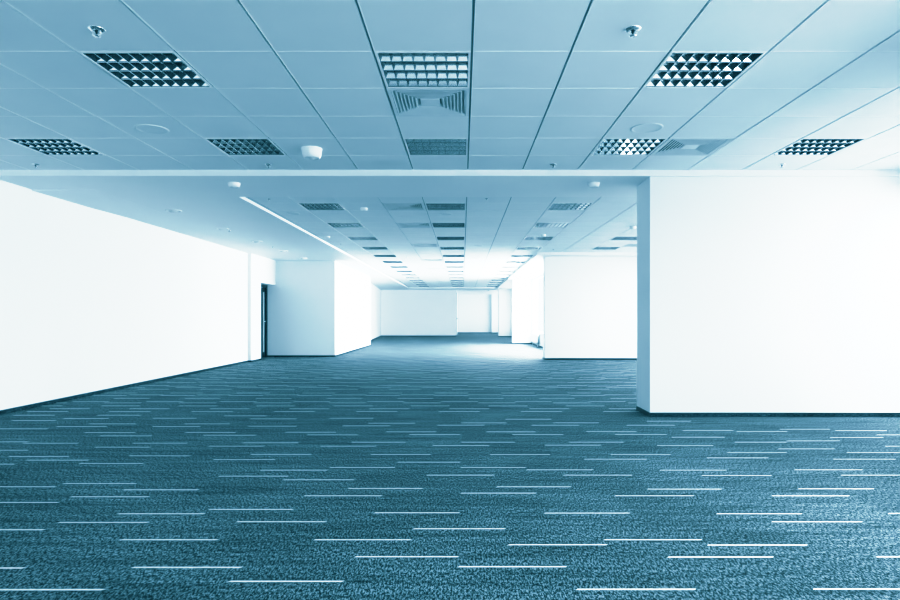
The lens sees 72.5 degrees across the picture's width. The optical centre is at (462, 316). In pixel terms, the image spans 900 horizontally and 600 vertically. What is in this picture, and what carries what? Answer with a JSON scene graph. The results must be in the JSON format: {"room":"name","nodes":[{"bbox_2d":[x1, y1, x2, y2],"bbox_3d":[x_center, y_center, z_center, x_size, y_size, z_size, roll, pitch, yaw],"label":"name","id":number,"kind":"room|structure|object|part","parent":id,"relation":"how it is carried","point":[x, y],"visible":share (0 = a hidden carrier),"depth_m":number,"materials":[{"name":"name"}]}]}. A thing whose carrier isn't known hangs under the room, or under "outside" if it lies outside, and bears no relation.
{"room":"open-plan office","nodes":[
{"label":"open-plan office","id":0,"kind":"room"},
{"bbox_2d":[0,180,275,409],"bbox_3d":[-5.415,-0.390,6.100,0.570,2.980,22.200,0,0,0],"label":"wall","id":1,"kind":"structure","parent":0,"point":[91,300],"depth_m":8.92,"materials":[{"name":"paint"}]},
{"bbox_2d":[0,358,260,414],"bbox_3d":[-5.164,1.076,5.400,0.092,0.048,20.400,0,0,0],"label":"baseboard","id":2,"kind":"structure","parent":1,"relation":"attached to","point":[39,404],"depth_m":8.93,"materials":[{"name":"plastic"}]},
{"bbox_2d":[261,284,267,357],"bbox_3d":[-5.390,0.113,16.225,0.121,1.975,1.250,0,0,0],"label":"door","id":3,"kind":"structure","parent":1,"relation":"in","point":[264,291],"depth_m":16.72,"materials":[{"name":"metal"}]},
{"bbox_2d":[228,182,240,187],"bbox_3d":[-2.630,-1.516,7.060,0.143,0.055,0.143,0,0,0],"label":"smoke detector","id":4,"kind":"object","parent":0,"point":[230,184],"visible":1,"depth_m":7.01,"materials":[{"name":"white plastic"}]},
{"bbox_2d":[268,261,370,354],"bbox_3d":[-4.753,-0.390,20.130,2.493,2.980,6.540,0,0,0],"label":"wall","id":5,"kind":"structure","parent":0,"point":[315,307],"depth_m":16.86,"materials":[{"name":"paint"}]},
{"bbox_2d":[267,355,334,356],"bbox_3d":[-4.438,1.076,16.854,1.885,0.048,0.012,0,0,0],"label":"baseboard","id":6,"kind":"structure","parent":5,"relation":"attached to","point":[267,355],"depth_m":16.85,"materials":[{"name":"plastic"}]},
{"bbox_2d":[335,345,370,356],"bbox_3d":[-3.501,1.076,20.130,0.012,0.048,6.540,0,0,0],"label":"baseboard","id":7,"kind":"structure","parent":5,"relation":"attached to","point":[367,345],"depth_m":19.30,"materials":[{"name":"plastic"}]},
{"bbox_2d":[32,189,636,293],"bbox_3d":[-0.279,-1.697,25.074,11.442,0.366,35.309,0,0,0],"label":"ceiling","id":8,"kind":"structure","parent":0,"point":[247,220],"depth_m":10.82,"materials":[{"name":"paint"}]},
{"bbox_2d":[165,209,181,212],"bbox_3d":[-4.180,-1.530,8.870,0.230,0.027,0.230,0,0,0],"label":"recessed light","id":9,"kind":"object","parent":8,"relation":"in","point":[167,210],"visible":1,"depth_m":8.84,"materials":[{"name":"white plastic"}]},
{"bbox_2d":[215,227,228,229],"bbox_3d":[-4.180,-1.530,10.670,0.230,0.027,0.230,0,0,0],"label":"recessed light","id":10,"kind":"object","parent":8,"relation":"in","point":[217,228],"visible":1,"depth_m":10.61,"materials":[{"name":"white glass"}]},
{"bbox_2d":[371,284,380,339],"bbox_3d":[-4.965,-0.390,29.150,2.070,2.980,11.500,0,0,0],"label":"wall","id":11,"kind":"structure","parent":0,"point":[375,292],"depth_m":30.90,"materials":[{"name":"paint"}]},
{"bbox_2d":[381,290,455,334],"bbox_3d":[-3.172,-0.390,35.000,5.655,2.980,0.200,0,0,0],"label":"wall","id":12,"kind":"structure","parent":0,"point":[403,312],"depth_m":34.90,"materials":[{"name":"paint"}]},
{"bbox_2d":[381,335,455,335],"bbox_3d":[-2.493,1.076,34.894,4.295,0.048,0.012,0,0,0],"label":"baseboard","id":13,"kind":"structure","parent":12,"relation":"attached to","point":[381,335],"depth_m":34.89,"materials":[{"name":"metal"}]},
{"bbox_2d":[249,197,636,286],"bbox_3d":[1.260,-1.615,20.497,8.295,0.015,25.213,0,0,0],"label":"ceiling","id":14,"kind":"structure","parent":0,"point":[501,225],"depth_m":11.41,"materials":[{"name":"tile"}]},
{"bbox_2d":[287,212,299,214],"bbox_3d":[-2.630,-1.607,9.520,0.200,0.007,0.200,0,0,0],"label":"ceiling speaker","id":15,"kind":"object","parent":14,"relation":"attached to","point":[290,213],"visible":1,"depth_m":9.52,"materials":[{"name":"plastic"}]},
{"bbox_2d":[298,203,345,209],"bbox_3d":[-2.042,-1.671,8.950,0.585,0.128,0.585,0,0,0],"label":"ceiling light","id":16,"kind":"object","parent":14,"relation":"attached to","point":[308,206],"visible":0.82,"depth_m":8.95,"materials":[{"name":"white plastic"}]},
{"bbox_2d":[327,222,364,227],"bbox_3d":[-2.042,-1.671,10.750,0.585,0.128,0.585,0,0,0],"label":"ceiling light","id":17,"kind":"object","parent":14,"relation":"attached to","point":[333,225],"visible":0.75,"depth_m":10.87,"materials":[{"name":"silver metal"}]},
{"bbox_2d":[347,236,378,239],"bbox_3d":[-2.042,-1.671,12.550,0.585,0.128,0.585,0,0,0],"label":"ceiling light","id":18,"kind":"object","parent":14,"relation":"attached to","point":[375,237],"visible":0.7,"depth_m":12.68,"materials":[{"name":"silver metal"}]},
{"bbox_2d":[362,247,388,249],"bbox_3d":[-2.042,-1.671,14.350,0.585,0.128,0.585,0,0,0],"label":"ceiling light","id":19,"kind":"object","parent":14,"relation":"attached to","point":[364,248],"visible":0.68,"depth_m":14.48,"materials":[{"name":"white plastic"}]},
{"bbox_2d":[373,255,396,256],"bbox_3d":[-2.042,-1.671,16.150,0.585,0.128,0.585,0,0,0],"label":"ceiling light","id":20,"kind":"object","parent":14,"relation":"attached to","point":[373,255],"visible":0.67,"depth_m":16.15,"materials":[{"name":"white plastic"}]},
{"bbox_2d":[382,261,403,262],"bbox_3d":[-2.042,-1.671,17.950,0.585,0.128,0.585,0,0,0],"label":"ceiling light","id":21,"kind":"object","parent":14,"relation":"attached to","point":[382,261],"visible":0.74,"depth_m":17.97,"materials":[{"name":"white plastic"}]},
{"bbox_2d":[389,266,408,267],"bbox_3d":[-2.042,-1.671,19.750,0.585,0.128,0.585,0,0,0],"label":"ceiling light","id":22,"kind":"object","parent":14,"relation":"attached to","point":[389,266],"visible":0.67,"depth_m":19.61,"materials":[{"name":"white plastic"}]},
{"bbox_2d":[382,203,425,209],"bbox_3d":[-0.842,-1.653,8.950,0.585,0.094,0.585,0,0,0],"label":"ceiling vent","id":23,"kind":"object","parent":14,"relation":"in","point":[389,206],"visible":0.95,"depth_m":8.94,"materials":[{"name":"metal"}]},
{"bbox_2d":[396,223,431,227],"bbox_3d":[-0.842,-1.653,10.750,0.585,0.094,0.585,0,0,0],"label":"ceiling vent","id":24,"kind":"object","parent":14,"relation":"in","point":[401,225],"visible":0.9,"depth_m":10.84,"materials":[{"name":"paint"}]},
{"bbox_2d":[411,243,438,246],"bbox_3d":[-0.842,-1.653,13.750,0.585,0.094,0.585,0,0,0],"label":"ceiling vent","id":25,"kind":"object","parent":14,"relation":"in","point":[413,245],"visible":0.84,"depth_m":13.81,"materials":[{"name":"metal"}]},
{"bbox_2d":[422,259,442,260],"bbox_3d":[-0.842,-1.653,17.350,0.585,0.094,0.585,0,0,0],"label":"ceiling vent","id":26,"kind":"object","parent":14,"relation":"in","point":[422,259],"visible":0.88,"depth_m":17.34,"materials":[{"name":"paint"}]},
{"bbox_2d":[425,203,465,209],"bbox_3d":[-0.242,-1.671,8.950,0.585,0.128,0.585,0,0,0],"label":"ceiling light","id":27,"kind":"object","parent":14,"relation":"attached to","point":[429,206],"visible":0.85,"depth_m":8.95,"materials":[{"name":"white plastic"}]},
{"bbox_2d":[431,223,464,227],"bbox_3d":[-0.242,-1.671,10.750,0.585,0.128,0.585,0,0,0],"label":"ceiling light","id":28,"kind":"object","parent":14,"relation":"attached to","point":[434,225],"visible":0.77,"depth_m":10.88,"materials":[{"name":"white plastic"}]},
{"bbox_2d":[436,237,464,239],"bbox_3d":[-0.242,-1.671,12.550,0.585,0.128,0.585,0,0,0],"label":"ceiling light","id":29,"kind":"object","parent":14,"relation":"attached to","point":[437,238],"visible":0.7,"depth_m":12.68,"materials":[{"name":"white plastic"}]},
{"bbox_2d":[439,247,464,249],"bbox_3d":[-0.242,-1.671,14.350,0.585,0.128,0.585,0,0,0],"label":"ceiling light","id":30,"kind":"object","parent":14,"relation":"attached to","point":[441,248],"visible":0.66,"depth_m":14.48,"materials":[{"name":"white plastic"}]},
{"bbox_2d":[442,255,463,256],"bbox_3d":[-0.242,-1.671,16.150,0.585,0.128,0.585,0,0,0],"label":"ceiling light","id":31,"kind":"object","parent":14,"relation":"attached to","point":[442,255],"visible":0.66,"depth_m":16.21,"materials":[{"name":"white plastic"}]},
{"bbox_2d":[444,261,463,262],"bbox_3d":[-0.242,-1.671,17.950,0.585,0.128,0.585,0,0,0],"label":"ceiling light","id":32,"kind":"object","parent":14,"relation":"attached to","point":[444,261],"visible":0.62,"depth_m":17.94,"materials":[{"name":"white plastic"}]},
{"bbox_2d":[446,266,463,267],"bbox_3d":[-0.242,-1.671,19.750,0.585,0.128,0.585,0,0,0],"label":"ceiling light","id":33,"kind":"object","parent":14,"relation":"attached to","point":[446,266],"visible":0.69,"depth_m":19.76,"materials":[{"name":"white plastic"}]},
{"bbox_2d":[501,266,520,267],"bbox_3d":[1.558,-1.671,19.750,0.585,0.128,0.585,0,0,0],"label":"ceiling light","id":34,"kind":"object","parent":14,"relation":"attached to","point":[502,266],"visible":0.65,"depth_m":19.75,"materials":[{"name":"white plastic"}]},
{"bbox_2d":[505,261,525,262],"bbox_3d":[1.558,-1.671,17.950,0.585,0.128,0.585,0,0,0],"label":"ceiling light","id":35,"kind":"object","parent":14,"relation":"attached to","point":[506,261],"visible":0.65,"depth_m":17.94,"materials":[{"name":"white plastic"}]},
{"bbox_2d":[510,255,532,256],"bbox_3d":[1.558,-1.671,16.150,0.585,0.128,0.585,0,0,0],"label":"ceiling light","id":36,"kind":"object","parent":14,"relation":"attached to","point":[510,255],"visible":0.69,"depth_m":16.16,"materials":[{"name":"white plastic"}]},
{"bbox_2d":[516,247,542,249],"bbox_3d":[1.558,-1.671,14.350,0.585,0.128,0.585,0,0,0],"label":"ceiling light","id":37,"kind":"object","parent":14,"relation":"attached to","point":[517,248],"visible":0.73,"depth_m":14.48,"materials":[{"name":"white plastic"}]},
{"bbox_2d":[523,236,553,239],"bbox_3d":[1.558,-1.671,12.550,0.585,0.128,0.585,0,0,0],"label":"ceiling light","id":38,"kind":"object","parent":14,"relation":"attached to","point":[525,238],"visible":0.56,"depth_m":12.68,"materials":[{"name":"white plastic"}]},
{"bbox_2d":[533,222,569,227],"bbox_3d":[1.558,-1.671,10.750,0.585,0.128,0.585,0,0,0],"label":"ceiling light","id":39,"kind":"object","parent":14,"relation":"attached to","point":[537,225],"visible":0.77,"depth_m":10.88,"materials":[{"name":"white plastic"}]},
{"bbox_2d":[546,203,592,209],"bbox_3d":[1.558,-1.671,8.950,0.585,0.128,0.585,0,0,0],"label":"ceiling light","id":40,"kind":"object","parent":14,"relation":"attached to","point":[554,206],"visible":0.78,"depth_m":8.95,"materials":[{"name":"white plastic"}]},
{"bbox_2d":[591,247,619,249],"bbox_3d":[3.358,-1.671,14.350,0.585,0.128,0.585,0,0,0],"label":"ceiling light","id":41,"kind":"object","parent":14,"relation":"attached to","point":[594,248],"visible":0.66,"depth_m":14.48,"materials":[{"name":"white plastic"}]},
{"bbox_2d":[609,237,636,239],"bbox_3d":[3.358,-1.671,12.550,0.585,0.128,0.585,0,0,0],"label":"ceiling light","id":42,"kind":"object","parent":14,"relation":"attached to","point":[613,238],"visible":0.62,"depth_m":12.68,"materials":[{"name":"white plastic"}]},
{"bbox_2d":[623,244,636,246],"bbox_3d":[3.958,-1.653,13.750,0.585,0.094,0.585,0,0,0],"label":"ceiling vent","id":43,"kind":"object","parent":14,"relation":"in","point":[628,245],"visible":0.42,"depth_m":13.84,"materials":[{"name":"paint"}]},
{"bbox_2d":[0,333,899,599],"bbox_3d":[-0.275,1.099,18.550,11.450,0.002,47.100,0,0,0],"label":"floor","id":44,"kind":"structure","parent":0,"point":[463,466],"depth_m":3.82,"materials":[{"name":"carpet"}]},
{"bbox_2d":[531,333,538,346],"bbox_3d":[2.765,0.865,23.390,0.079,0.470,2.123,0,0,0],"label":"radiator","id":45,"kind":"object","parent":44,"relation":"on","point":[534,337],"visible":0.99,"depth_m":22.93,"materials":[{"name":"white metal"}]},
{"bbox_3d":[2.765,0.795,23.400,0.079,0.330,2.000,0,0,0],"label":"panel","id":46,"kind":"part","parent":45,"relation":"part of","materials":[{"name":"white metal"}]},
{"bbox_2d":[0,0,899,169],"bbox_3d":[0.050,-1.615,0.908,10.715,0.015,11.616,0,0,0],"label":"ceiling","id":47,"kind":"structure","parent":0,"point":[550,80],"depth_m":4.25,"materials":[{"name":"tile"}]},
{"bbox_2d":[3,138,105,155],"bbox_3d":[-3.842,-1.671,5.813,0.585,0.128,0.585,0,0,0],"label":"ceiling light","id":48,"kind":"object","parent":47,"relation":"attached to","point":[46,146],"visible":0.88,"depth_m":5.81,"materials":[{"name":"white plastic"}]},
{"bbox_2d":[87,25,105,37],"bbox_3d":[-2.047,-1.593,3.430,0.091,0.043,0.091,0,0,0],"label":"sprinkler","id":49,"kind":"object","parent":47,"relation":"attached to","point":[95,29],"visible":1,"depth_m":3.42,"materials":[{"name":"silver metal"}]},
{"bbox_2d":[78,50,212,87],"bbox_3d":[-2.042,-1.671,4.013,0.585,0.128,0.585,0,0,0],"label":"ceiling light","id":50,"kind":"object","parent":47,"relation":"attached to","point":[133,69],"visible":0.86,"depth_m":4.01,"materials":[{"name":"white plastic"}]},
{"bbox_2d":[134,124,168,133],"bbox_3d":[-2.660,-1.607,5.250,0.270,0.007,0.270,0,0,0],"label":"ceiling speaker","id":51,"kind":"object","parent":47,"relation":"attached to","point":[147,128],"visible":1,"depth_m":5.25,"materials":[{"name":"plastic"}]},
{"bbox_2d":[203,137,286,155],"bbox_3d":[-2.042,-1.671,5.813,0.585,0.128,0.585,0,0,0],"label":"ceiling light","id":52,"kind":"object","parent":47,"relation":"attached to","point":[229,146],"visible":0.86,"depth_m":5.81,"materials":[{"name":"white plastic"}]},
{"bbox_2d":[301,146,322,159],"bbox_3d":[-1.440,-1.560,5.860,0.200,0.100,0.200,0,0,0],"label":"smoke detector","id":53,"kind":"object","parent":47,"relation":"attached to","point":[308,152],"visible":1,"depth_m":5.79,"materials":[{"name":"white plastic"}]},
{"bbox_2d":[375,52,470,87],"bbox_3d":[-0.242,-1.671,4.013,0.585,0.128,0.585,0,0,0],"label":"ceiling light","id":54,"kind":"object","parent":47,"relation":"attached to","point":[398,69],"visible":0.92,"depth_m":4.01,"materials":[{"name":"white plastic"}]},
{"bbox_2d":[387,88,469,115],"bbox_3d":[-0.242,-1.653,4.613,0.585,0.094,0.585,0,0,0],"label":"ceiling vent","id":55,"kind":"object","parent":47,"relation":"in","point":[404,101],"visible":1,"depth_m":4.60,"materials":[{"name":"metal"}]},
{"bbox_3d":[-0.242,-1.617,4.613,0.144,0.011,0.144,0,0,0],"label":"plate","id":56,"kind":"part","parent":55,"relation":"part of","materials":[{"name":"paint"}]},
{"bbox_2d":[403,138,467,155],"bbox_3d":[-0.242,-1.671,5.813,0.585,0.128,0.585,0,0,0],"label":"ceiling light","id":57,"kind":"object","parent":47,"relation":"attached to","point":[414,146],"visible":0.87,"depth_m":5.81,"materials":[{"name":"white plastic"}]},
{"bbox_2d":[590,138,667,155],"bbox_3d":[1.558,-1.671,5.813,0.585,0.128,0.585,0,0,0],"label":"ceiling light","id":58,"kind":"object","parent":47,"relation":"attached to","point":[607,146],"visible":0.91,"depth_m":5.81,"materials":[{"name":"white plastic"}]},
{"bbox_2d":[624,25,640,37],"bbox_3d":[0.953,-1.593,3.430,0.091,0.043,0.091,0,0,0],"label":"sprinkler","id":59,"kind":"object","parent":47,"relation":"attached to","point":[633,29],"visible":1,"depth_m":3.42,"materials":[{"name":"silver metal"}]},
{"bbox_2d":[630,123,662,132],"bbox_3d":[1.570,-1.607,5.220,0.270,0.007,0.270,0,0,0],"label":"ceiling speaker","id":60,"kind":"object","parent":47,"relation":"attached to","point":[646,127],"visible":1,"depth_m":5.21,"materials":[{"name":"paint"}]},
{"bbox_2d":[633,124,660,131],"bbox_3d":[1.570,-1.607,5.220,0.232,0.002,0.232,0,0,0],"label":"grille","id":61,"kind":"object","parent":60,"relation":"attached to","point":[641,127],"depth_m":5.22,"materials":[{"name":"paint"}]},
{"bbox_2d":[650,137,734,155],"bbox_3d":[2.158,-1.653,5.813,0.585,0.094,0.585,0,0,0],"label":"ceiling vent","id":62,"kind":"object","parent":47,"relation":"in","point":[672,146],"visible":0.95,"depth_m":5.83,"materials":[{"name":"metal"}]},
{"bbox_3d":[2.158,-1.617,5.813,0.144,0.011,0.144,0,0,0],"label":"plate","id":63,"kind":"part","parent":62,"relation":"part of","materials":[{"name":"paint"}]},
{"bbox_2d":[643,50,766,87],"bbox_3d":[1.558,-1.671,4.013,0.585,0.128,0.585,0,0,0],"label":"ceiling light","id":64,"kind":"object","parent":47,"relation":"attached to","point":[679,69],"visible":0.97,"depth_m":4.01,"materials":[{"name":"white plastic"}]},
{"bbox_2d":[770,138,867,155],"bbox_3d":[3.358,-1.671,5.813,0.585,0.128,0.585,0,0,0],"label":"ceiling light","id":65,"kind":"object","parent":47,"relation":"attached to","point":[805,146],"visible":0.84,"depth_m":5.81,"materials":[{"name":"white plastic"}]},
{"bbox_2d":[457,294,497,332],"bbox_3d":[1.270,-0.390,41.900,3.660,2.980,0.600,0,0,0],"label":"wall","id":66,"kind":"structure","parent":0,"point":[475,312],"depth_m":42.00,"materials":[{"name":"paint"}]},
{"bbox_2d":[457,332,491,332],"bbox_3d":[1.248,1.076,41.794,3.185,0.048,0.412,0,0,0],"label":"baseboard","id":67,"kind":"structure","parent":66,"relation":"attached to","point":[457,332],"depth_m":41.98,"materials":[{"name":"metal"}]},
{"bbox_2d":[498,289,511,335],"bbox_3d":[2.430,-0.390,34.200,0.860,2.980,0.600,0,0,0],"label":"wall pier","id":68,"kind":"object","parent":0,"point":[504,295],"visible":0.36,"depth_m":33.90,"materials":[{"name":"paint"}]},
{"bbox_2d":[512,279,531,342],"bbox_3d":[2.455,-0.390,25.260,0.810,2.980,0.580,0,0,0],"label":"wall pier","id":69,"kind":"object","parent":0,"point":[521,288],"visible":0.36,"depth_m":24.97,"materials":[{"name":"paint"}]},
{"bbox_2d":[532,274,542,346],"bbox_3d":[2.940,-0.390,29.050,0.200,2.980,25.900,0,0,0],"label":"wall","id":70,"kind":"structure","parent":0,"point":[540,335],"depth_m":24.75,"materials":[{"name":"paint"}]},
{"bbox_2d":[533,275,542,334],"bbox_3d":[2.890,-0.452,20.875,0.140,2.144,7.750,0,0,0],"label":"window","id":71,"kind":"structure","parent":70,"relation":"in","point":[541,276],"depth_m":24.70,"materials":[{"name":"white glass"}]},
{"bbox_2d":[543,257,636,357],"bbox_3d":[3.756,-0.390,15.900,3.287,2.980,0.400,0,0,0],"label":"wall","id":72,"kind":"structure","parent":0,"point":[590,303],"depth_m":15.70,"materials":[{"name":"paint"}]},
{"bbox_2d":[542,357,636,359],"bbox_3d":[3.700,1.076,15.894,3.199,0.048,0.412,0,0,0],"label":"baseboard","id":73,"kind":"structure","parent":72,"relation":"attached to","point":[542,357],"depth_m":15.69,"materials":[{"name":"metal"}]},
{"bbox_2d":[587,182,599,187],"bbox_3d":[1.510,-1.516,7.060,0.143,0.055,0.143,0,0,0],"label":"smoke detector","id":74,"kind":"object","parent":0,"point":[590,184],"visible":1,"depth_m":7.01,"materials":[{"name":"white plastic"}]},
{"bbox_2d":[637,177,899,412],"bbox_3d":[3.732,-0.390,6.995,3.337,2.980,0.504,0,0,0],"label":"wall","id":75,"kind":"structure","parent":0,"point":[755,294],"depth_m":6.74,"materials":[{"name":"paint"}]},
{"bbox_2d":[0,154,899,196],"bbox_3d":[0.050,-1.712,7.300,10.700,0.336,1.181,0,0,0],"label":"ceiling beam","id":76,"kind":"structure","parent":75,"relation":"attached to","point":[117,183],"depth_m":6.99,"materials":[{"name":"paint"}]},
{"bbox_2d":[636,406,649,416],"bbox_3d":[2.057,1.076,6.989,0.012,0.048,0.516,0,0,0],"label":"baseboard","id":77,"kind":"structure","parent":75,"relation":"attached to","point":[639,409],"depth_m":6.95,"materials":[{"name":"plastic"}]},
{"bbox_2d":[650,413,899,416],"bbox_3d":[3.682,1.076,6.737,3.237,0.048,0.012,0,0,0],"label":"baseboard","id":78,"kind":"structure","parent":75,"relation":"attached to","point":[651,414],"depth_m":6.73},
{"bbox_3d":[-0.452,-0.390,38.550,0.215,2.980,6.900,0,0,0],"label":"wall","id":79,"kind":"structure","parent":0,"visible":0},
{"bbox_2d":[456,293,457,335],"bbox_3d":[-0.321,-0.155,35.560,0.109,2.490,0.880,0,0,0],"label":"door","id":80,"kind":"structure","parent":79,"relation":"in","point":[456,293],"depth_m":35.12,"materials":[{"name":"metal"}]}
]}

